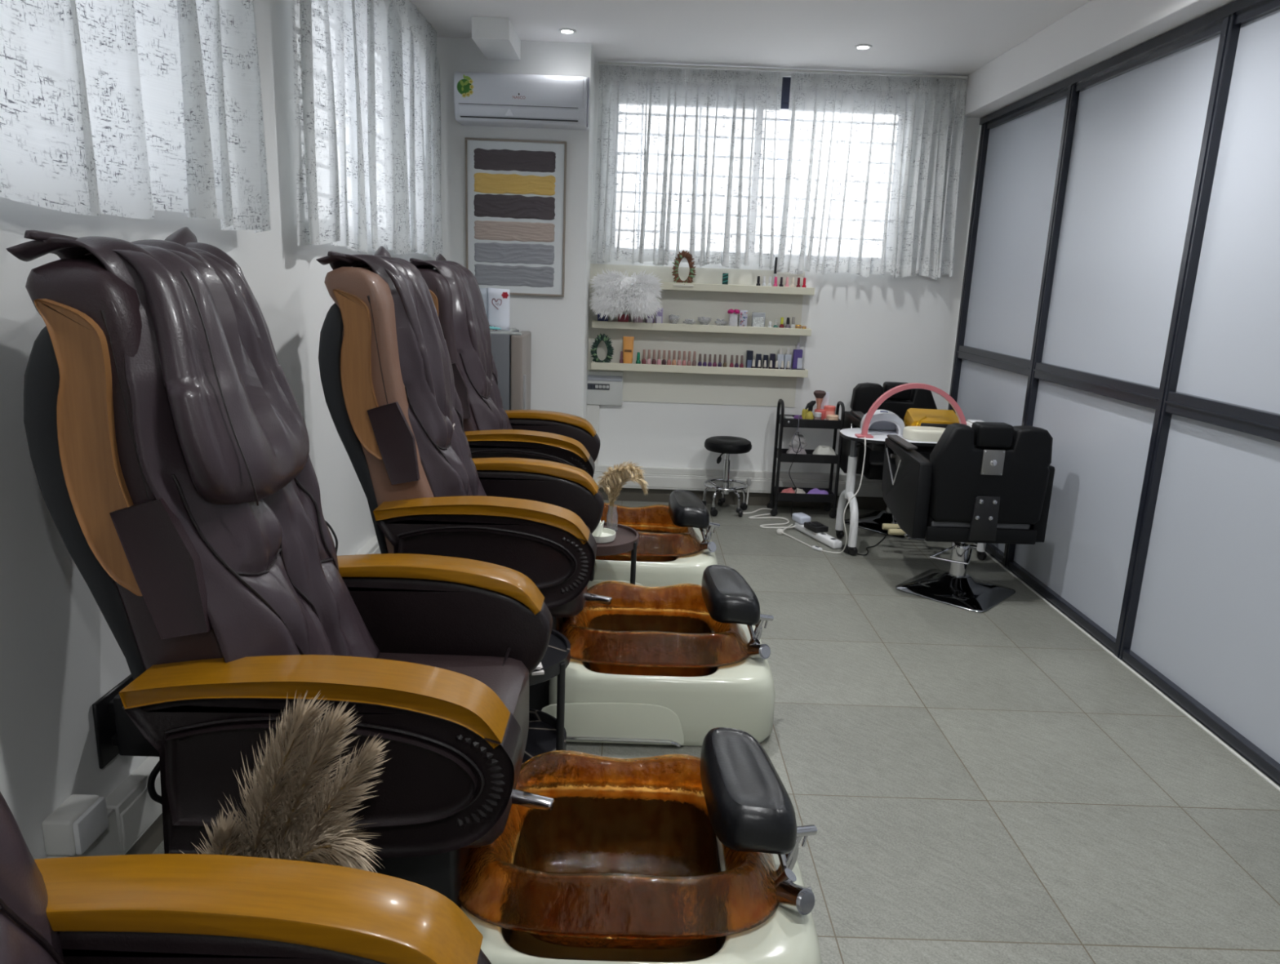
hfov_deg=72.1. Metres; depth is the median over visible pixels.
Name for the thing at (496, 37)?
trim
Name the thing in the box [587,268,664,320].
decoration
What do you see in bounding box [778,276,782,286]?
bottle
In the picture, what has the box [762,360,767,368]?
bottle
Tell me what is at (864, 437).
lamp cord
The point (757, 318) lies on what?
box
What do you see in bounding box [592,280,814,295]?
wall shelf
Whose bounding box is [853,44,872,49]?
recessed light
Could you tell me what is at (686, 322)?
dish
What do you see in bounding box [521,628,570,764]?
side table
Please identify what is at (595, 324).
wall shelf
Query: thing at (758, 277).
bottle
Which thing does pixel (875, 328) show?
wall
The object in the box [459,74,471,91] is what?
print
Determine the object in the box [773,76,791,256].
window
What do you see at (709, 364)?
bottle
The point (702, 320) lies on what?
dish
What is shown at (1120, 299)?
wall
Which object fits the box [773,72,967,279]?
curtain
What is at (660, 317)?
bottle
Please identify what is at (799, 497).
tray
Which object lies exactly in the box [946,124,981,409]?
trim
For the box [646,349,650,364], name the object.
bottle
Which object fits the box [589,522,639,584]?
side table
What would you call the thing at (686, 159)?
curtain
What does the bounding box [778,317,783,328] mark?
bottle
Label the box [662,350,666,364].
bottle
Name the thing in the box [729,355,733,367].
bottle
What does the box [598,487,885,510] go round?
baseboard
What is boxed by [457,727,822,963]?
basin
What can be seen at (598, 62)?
rail
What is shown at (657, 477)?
trim
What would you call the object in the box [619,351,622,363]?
bottle
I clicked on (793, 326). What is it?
bottle
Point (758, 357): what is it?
carton
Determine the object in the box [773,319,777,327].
bottle
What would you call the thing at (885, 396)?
lamp
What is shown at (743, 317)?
pack
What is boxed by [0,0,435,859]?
wall
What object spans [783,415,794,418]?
clear tray
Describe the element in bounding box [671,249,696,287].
ornament
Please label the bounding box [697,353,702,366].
bottle
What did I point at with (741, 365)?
bottle
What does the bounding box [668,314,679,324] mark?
dish
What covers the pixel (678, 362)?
bottle
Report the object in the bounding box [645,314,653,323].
carton
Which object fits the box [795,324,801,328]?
tin
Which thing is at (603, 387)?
box
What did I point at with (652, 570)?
tub
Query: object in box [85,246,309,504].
pillow
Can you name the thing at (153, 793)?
cable
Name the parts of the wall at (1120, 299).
post, rail, panel, rail, panel, post, rail, panel, rail, rail, panel, post, rail, panel, rail, panel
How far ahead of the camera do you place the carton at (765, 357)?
5.88 m
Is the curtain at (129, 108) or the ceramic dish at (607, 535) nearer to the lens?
the curtain at (129, 108)
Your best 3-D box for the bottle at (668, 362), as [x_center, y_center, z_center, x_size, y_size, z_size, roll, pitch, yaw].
[0.194,-0.815,5.854,0.029,0.120,0.029,3,13,6]
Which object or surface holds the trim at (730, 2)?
attached to the ceiling
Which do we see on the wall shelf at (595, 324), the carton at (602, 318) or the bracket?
the carton at (602, 318)
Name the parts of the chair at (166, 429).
backrest, armrest, inset panel, arm panel, armrest, arm panel, seat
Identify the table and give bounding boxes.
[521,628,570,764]
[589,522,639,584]
[835,427,986,559]
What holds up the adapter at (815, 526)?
attached to the power strip
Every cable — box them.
[146,760,161,804]
[788,431,800,516]
[791,415,801,453]
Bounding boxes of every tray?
[521,707,566,764]
[528,628,570,685]
[595,522,639,555]
[773,486,834,502]
[776,448,837,463]
[778,414,840,429]
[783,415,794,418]
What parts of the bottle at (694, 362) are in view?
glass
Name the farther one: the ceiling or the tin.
the tin
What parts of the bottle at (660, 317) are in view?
printed panel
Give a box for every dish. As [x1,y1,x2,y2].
[593,528,615,542]
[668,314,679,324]
[682,319,695,324]
[697,316,711,324]
[714,318,727,325]
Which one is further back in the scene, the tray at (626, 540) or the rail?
the rail
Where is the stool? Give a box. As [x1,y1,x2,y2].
[702,435,751,516]
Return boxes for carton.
[597,312,608,321]
[617,314,628,322]
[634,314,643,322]
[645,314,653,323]
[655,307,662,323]
[745,350,753,368]
[755,353,761,368]
[762,355,768,367]
[768,353,775,368]
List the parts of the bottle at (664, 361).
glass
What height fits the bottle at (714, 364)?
0.105 m
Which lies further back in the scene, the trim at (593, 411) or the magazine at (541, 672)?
the trim at (593, 411)
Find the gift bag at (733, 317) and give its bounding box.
[727,309,739,326]
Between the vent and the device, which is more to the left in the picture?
the vent
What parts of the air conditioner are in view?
panel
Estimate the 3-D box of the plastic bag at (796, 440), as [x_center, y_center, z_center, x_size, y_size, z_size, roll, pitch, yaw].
[1.053,-0.278,5.877,0.118,0.102,0.103,2,13,0]
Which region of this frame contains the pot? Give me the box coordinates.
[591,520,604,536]
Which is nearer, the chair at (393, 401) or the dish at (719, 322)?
the chair at (393, 401)
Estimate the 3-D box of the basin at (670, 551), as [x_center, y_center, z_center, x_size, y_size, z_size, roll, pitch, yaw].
[-0.014,0.307,4.374,0.808,0.470,0.692,2,13,0]
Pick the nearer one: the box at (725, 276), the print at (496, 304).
the print at (496, 304)
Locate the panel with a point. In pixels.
(637, 386)
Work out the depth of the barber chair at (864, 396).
5.73 m
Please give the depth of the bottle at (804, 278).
5.73 m
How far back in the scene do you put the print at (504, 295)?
5.08 m
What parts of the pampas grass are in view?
stem, stem, stem, stem, stem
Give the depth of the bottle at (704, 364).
5.85 m
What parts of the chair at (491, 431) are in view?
backrest, inset panel, armrest, arm panel, armrest, arm panel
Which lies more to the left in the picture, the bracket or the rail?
the bracket
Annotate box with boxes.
[41,794,108,856]
[586,370,623,405]
[721,273,728,284]
[751,311,765,327]
[813,408,826,419]
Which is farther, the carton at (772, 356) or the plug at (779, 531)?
the carton at (772, 356)
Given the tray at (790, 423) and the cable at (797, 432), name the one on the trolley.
the tray at (790, 423)
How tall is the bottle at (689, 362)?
0.120 m
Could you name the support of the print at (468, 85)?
attached to the air conditioner
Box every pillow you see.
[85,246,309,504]
[359,259,454,420]
[428,264,493,380]
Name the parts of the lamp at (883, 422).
floor plate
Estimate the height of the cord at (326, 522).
0.133 m
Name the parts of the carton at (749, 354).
printed panel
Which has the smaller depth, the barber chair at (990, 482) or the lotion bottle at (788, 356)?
the barber chair at (990, 482)
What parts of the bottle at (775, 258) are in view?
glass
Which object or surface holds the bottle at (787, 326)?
on the wall shelf at (595, 324)
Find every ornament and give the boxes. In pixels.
[590,333,614,362]
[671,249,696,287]
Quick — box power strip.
[794,522,842,548]
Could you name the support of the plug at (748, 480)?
attached to the wall at (875, 328)
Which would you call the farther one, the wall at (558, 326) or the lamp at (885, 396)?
the wall at (558, 326)
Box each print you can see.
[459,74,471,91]
[462,79,474,97]
[491,298,502,309]
[501,292,508,298]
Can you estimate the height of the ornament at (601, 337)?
0.232 m
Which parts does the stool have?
leg, leg, lever, seat, leg, leg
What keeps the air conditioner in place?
attached to the wall at (558, 326)
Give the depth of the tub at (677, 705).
2.93 m
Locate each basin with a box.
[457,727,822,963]
[541,564,775,746]
[586,489,719,589]
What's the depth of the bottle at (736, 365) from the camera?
5.85 m
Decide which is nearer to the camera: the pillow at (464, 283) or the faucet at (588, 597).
the faucet at (588, 597)
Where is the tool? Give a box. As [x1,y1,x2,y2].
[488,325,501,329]
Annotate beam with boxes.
[964,0,1236,117]
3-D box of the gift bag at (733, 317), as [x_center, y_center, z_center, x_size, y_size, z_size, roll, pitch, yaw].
[0.616,-1.075,5.808,0.084,0.131,0.065,2,13,0]
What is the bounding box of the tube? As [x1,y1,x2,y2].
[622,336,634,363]
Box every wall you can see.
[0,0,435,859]
[435,36,595,420]
[590,61,981,473]
[947,0,1279,786]
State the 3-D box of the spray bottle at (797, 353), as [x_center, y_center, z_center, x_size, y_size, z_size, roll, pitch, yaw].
[1.054,-0.832,5.890,0.060,0.200,0.046,2,13,0]
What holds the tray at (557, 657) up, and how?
on the side table at (546, 733)
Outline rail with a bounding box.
[597,61,968,78]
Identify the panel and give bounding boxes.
[587,263,804,407]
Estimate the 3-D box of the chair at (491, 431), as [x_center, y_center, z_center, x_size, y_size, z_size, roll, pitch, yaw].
[-0.671,-0.307,4.399,0.924,1.603,0.764,2,13,0]
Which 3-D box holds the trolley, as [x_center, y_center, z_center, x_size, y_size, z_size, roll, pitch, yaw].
[1.108,-0.162,5.897,0.444,0.776,0.203,2,13,0]
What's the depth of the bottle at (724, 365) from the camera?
5.85 m
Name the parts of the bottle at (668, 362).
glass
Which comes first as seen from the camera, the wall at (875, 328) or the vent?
the vent
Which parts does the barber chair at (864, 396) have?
arm, plate, backrest, seat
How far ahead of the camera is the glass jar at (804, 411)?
5.85 m
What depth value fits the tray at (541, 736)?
2.74 m
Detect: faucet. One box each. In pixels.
[511,788,555,812]
[562,592,612,622]
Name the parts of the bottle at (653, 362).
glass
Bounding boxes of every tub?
[460,836,822,963]
[541,623,775,746]
[586,527,718,589]
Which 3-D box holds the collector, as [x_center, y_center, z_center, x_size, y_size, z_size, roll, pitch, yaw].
[1.715,-0.346,5.165,0.280,0.135,0.215,3,13,4]
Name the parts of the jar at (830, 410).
lid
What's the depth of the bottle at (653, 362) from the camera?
5.84 m
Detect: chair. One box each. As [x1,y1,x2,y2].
[0,791,491,963]
[5,226,552,908]
[315,245,604,711]
[409,253,600,477]
[840,382,966,538]
[881,422,1054,613]
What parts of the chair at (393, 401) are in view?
backrest, armrest, inset panel, arm panel, armrest, arm panel, seat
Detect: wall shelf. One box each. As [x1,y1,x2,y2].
[591,320,811,336]
[591,360,808,377]
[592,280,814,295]
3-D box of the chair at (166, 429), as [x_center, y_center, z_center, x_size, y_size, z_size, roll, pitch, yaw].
[-0.686,0.272,1.936,0.924,1.603,0.764,2,13,0]
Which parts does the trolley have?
frame, frame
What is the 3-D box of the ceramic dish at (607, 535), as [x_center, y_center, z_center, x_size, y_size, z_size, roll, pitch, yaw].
[-0.175,0.231,3.789,0.140,0.032,0.140,2,13,0]
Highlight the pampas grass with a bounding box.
[181,691,391,873]
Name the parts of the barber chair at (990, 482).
chrome trim, metal plate, arm, pump lever, plate, seat, seat rail, backrest, headrest plate, knob, arm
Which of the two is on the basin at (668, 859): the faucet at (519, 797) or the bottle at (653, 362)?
the faucet at (519, 797)
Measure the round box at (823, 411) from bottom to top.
0.104 m
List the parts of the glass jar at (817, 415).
lid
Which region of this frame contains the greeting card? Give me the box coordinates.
[480,287,509,330]
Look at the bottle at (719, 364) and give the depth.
5.85 m
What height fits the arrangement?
0.331 m
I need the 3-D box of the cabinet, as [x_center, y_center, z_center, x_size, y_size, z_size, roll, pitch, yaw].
[-0.954,-0.331,5.326,0.558,1.174,0.430,2,13,0]
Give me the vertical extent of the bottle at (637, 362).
0.100 m
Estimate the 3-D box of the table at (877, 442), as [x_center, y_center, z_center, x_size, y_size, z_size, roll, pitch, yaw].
[1.603,0.063,5.208,0.892,0.689,0.461,2,13,0]
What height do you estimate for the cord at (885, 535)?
0.023 m
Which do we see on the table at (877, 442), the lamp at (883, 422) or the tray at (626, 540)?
the lamp at (883, 422)
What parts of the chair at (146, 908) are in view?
armrest, arm panel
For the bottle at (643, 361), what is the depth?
5.84 m
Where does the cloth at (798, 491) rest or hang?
in the trolley
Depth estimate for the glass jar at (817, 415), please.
5.77 m
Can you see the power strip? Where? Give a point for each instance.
(822, 537)
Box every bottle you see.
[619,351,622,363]
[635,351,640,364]
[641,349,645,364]
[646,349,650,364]
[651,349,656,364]
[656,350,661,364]
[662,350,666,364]
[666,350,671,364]
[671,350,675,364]
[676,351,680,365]
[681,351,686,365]
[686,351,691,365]
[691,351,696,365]
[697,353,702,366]
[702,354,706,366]
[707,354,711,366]
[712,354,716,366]
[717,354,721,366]
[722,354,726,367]
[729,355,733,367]
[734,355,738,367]
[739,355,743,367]
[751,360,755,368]
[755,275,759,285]
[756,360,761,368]
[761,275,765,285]
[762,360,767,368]
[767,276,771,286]
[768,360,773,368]
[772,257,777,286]
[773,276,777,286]
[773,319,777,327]
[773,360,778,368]
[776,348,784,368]
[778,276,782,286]
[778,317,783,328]
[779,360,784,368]
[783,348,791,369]
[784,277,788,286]
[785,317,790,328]
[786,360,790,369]
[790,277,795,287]
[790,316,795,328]
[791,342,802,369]
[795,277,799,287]
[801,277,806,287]
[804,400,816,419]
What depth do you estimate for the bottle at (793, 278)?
5.73 m
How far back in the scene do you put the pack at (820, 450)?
5.85 m
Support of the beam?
attached to the ceiling
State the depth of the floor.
2.83 m
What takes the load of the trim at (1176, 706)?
attached to the wall at (1120, 299)
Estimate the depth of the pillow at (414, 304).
2.97 m
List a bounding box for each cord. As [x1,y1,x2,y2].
[325,520,337,553]
[742,485,796,528]
[781,436,866,553]
[857,535,886,555]
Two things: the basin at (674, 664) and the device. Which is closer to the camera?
the basin at (674, 664)
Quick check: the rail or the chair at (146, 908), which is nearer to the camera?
the chair at (146, 908)
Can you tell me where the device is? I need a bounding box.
[966,419,984,427]
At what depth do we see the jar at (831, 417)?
5.76 m
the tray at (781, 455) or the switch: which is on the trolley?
the tray at (781, 455)
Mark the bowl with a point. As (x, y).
(718, 322)
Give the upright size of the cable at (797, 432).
0.578 m
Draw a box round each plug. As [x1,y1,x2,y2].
[746,478,751,485]
[776,528,783,534]
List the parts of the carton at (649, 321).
printed panel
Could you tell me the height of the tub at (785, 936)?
0.245 m
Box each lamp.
[854,382,966,438]
[860,409,905,436]
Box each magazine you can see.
[531,661,544,675]
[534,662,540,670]
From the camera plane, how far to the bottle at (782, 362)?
5.85 m
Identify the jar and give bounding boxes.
[801,408,808,418]
[813,412,821,419]
[823,404,835,418]
[826,414,839,420]
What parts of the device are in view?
lid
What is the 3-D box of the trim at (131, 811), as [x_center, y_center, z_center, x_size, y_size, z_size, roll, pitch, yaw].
[-1.271,0.820,2.207,0.055,0.140,7.120,2,13,0]
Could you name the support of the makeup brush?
on the round box at (823, 411)
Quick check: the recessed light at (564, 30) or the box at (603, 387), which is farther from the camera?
the box at (603, 387)
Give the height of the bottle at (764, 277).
0.085 m
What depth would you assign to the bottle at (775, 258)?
5.76 m
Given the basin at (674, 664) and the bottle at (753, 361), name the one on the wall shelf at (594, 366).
the bottle at (753, 361)
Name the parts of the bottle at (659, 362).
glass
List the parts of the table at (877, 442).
post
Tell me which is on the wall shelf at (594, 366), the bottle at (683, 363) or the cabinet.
the bottle at (683, 363)
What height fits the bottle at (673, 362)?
0.120 m
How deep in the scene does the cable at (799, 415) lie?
5.76 m
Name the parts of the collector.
gold trim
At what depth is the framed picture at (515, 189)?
5.27 m
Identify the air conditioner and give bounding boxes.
[453,71,589,129]
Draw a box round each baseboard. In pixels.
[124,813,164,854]
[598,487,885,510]
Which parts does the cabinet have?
trim, door, handle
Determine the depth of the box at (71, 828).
1.92 m
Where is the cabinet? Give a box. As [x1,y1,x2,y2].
[489,328,531,410]
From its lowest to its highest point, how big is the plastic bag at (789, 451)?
0.100 m
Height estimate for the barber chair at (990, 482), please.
0.913 m
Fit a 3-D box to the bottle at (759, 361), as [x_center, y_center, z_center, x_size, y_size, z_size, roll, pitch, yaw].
[0.793,-0.773,5.859,0.029,0.079,0.029,2,13,0]
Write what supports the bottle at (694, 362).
on the wall shelf at (594, 366)
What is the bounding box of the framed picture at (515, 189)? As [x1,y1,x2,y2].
[464,137,566,296]
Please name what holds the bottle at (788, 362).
on the wall shelf at (594, 366)
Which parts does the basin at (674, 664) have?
bowl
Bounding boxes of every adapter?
[791,512,810,524]
[804,521,828,533]
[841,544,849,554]
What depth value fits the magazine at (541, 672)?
2.46 m
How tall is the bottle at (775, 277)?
0.085 m
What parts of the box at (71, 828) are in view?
plate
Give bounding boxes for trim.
[44,533,381,858]
[471,16,520,60]
[586,404,599,465]
[592,464,883,497]
[656,0,755,6]
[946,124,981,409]
[973,542,1279,791]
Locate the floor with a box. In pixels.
[151,500,1279,963]
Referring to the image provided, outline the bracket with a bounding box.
[92,674,159,768]
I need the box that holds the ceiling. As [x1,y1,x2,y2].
[409,0,1090,75]
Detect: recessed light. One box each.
[558,27,576,34]
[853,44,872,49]
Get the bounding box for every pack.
[738,310,747,326]
[812,444,835,455]
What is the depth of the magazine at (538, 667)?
2.46 m
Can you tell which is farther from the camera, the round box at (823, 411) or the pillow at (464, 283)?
the round box at (823, 411)
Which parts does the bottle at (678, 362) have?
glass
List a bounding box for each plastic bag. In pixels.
[786,446,806,453]
[788,432,807,448]
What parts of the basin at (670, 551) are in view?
bowl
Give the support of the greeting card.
on the cabinet
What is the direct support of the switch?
attached to the lamp cord at (864, 437)
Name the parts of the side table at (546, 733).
leg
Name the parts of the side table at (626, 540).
leg, leg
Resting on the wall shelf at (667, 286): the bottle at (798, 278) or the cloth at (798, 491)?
the bottle at (798, 278)
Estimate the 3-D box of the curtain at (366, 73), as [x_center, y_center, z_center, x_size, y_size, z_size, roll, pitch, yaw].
[-1.141,-1.667,4.015,0.078,1.229,2.210,2,13,0]
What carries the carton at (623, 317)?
on the wall shelf at (595, 324)
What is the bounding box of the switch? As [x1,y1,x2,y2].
[811,545,822,551]
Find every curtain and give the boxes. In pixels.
[0,0,271,233]
[290,0,443,257]
[591,65,782,270]
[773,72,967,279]
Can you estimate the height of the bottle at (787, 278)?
0.085 m
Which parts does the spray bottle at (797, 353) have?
label panel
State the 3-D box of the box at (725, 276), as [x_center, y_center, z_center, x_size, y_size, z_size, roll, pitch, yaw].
[0.555,-1.314,5.741,0.036,0.096,0.024,2,13,0]
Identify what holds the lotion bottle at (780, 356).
on the wall shelf at (594, 366)
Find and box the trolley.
[766,399,844,518]
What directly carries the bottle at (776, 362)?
on the wall shelf at (594, 366)
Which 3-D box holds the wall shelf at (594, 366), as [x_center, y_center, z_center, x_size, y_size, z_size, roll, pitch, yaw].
[0.395,-0.756,5.890,1.442,0.049,0.113,2,13,0]
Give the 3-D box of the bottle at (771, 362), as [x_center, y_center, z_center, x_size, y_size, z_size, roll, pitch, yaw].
[0.870,-0.770,5.859,0.029,0.079,0.029,2,13,0]
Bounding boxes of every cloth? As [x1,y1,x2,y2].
[780,487,795,493]
[794,488,805,493]
[806,488,828,494]
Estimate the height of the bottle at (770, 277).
0.085 m
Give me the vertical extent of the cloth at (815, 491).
0.067 m
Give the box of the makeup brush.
[813,390,826,409]
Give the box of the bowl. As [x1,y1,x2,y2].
[714,320,727,325]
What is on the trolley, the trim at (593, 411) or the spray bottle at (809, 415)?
the spray bottle at (809, 415)
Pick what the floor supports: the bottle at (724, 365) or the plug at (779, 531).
the plug at (779, 531)
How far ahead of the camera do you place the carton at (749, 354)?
5.88 m
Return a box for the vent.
[458,102,577,121]
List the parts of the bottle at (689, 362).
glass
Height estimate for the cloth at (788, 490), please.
0.075 m
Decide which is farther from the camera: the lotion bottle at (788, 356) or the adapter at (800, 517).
the lotion bottle at (788, 356)
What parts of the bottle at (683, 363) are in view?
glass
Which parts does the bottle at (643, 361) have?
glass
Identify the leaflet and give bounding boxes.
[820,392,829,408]
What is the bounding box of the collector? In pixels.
[903,408,959,428]
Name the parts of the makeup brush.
handle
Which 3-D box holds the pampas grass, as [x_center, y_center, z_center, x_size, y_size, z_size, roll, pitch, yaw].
[-0.561,0.765,1.429,0.343,0.891,0.216,9,15,27]
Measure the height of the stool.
0.500 m
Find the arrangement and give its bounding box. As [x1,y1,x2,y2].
[595,460,648,532]
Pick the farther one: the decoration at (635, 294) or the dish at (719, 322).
the dish at (719, 322)
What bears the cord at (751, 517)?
on the floor

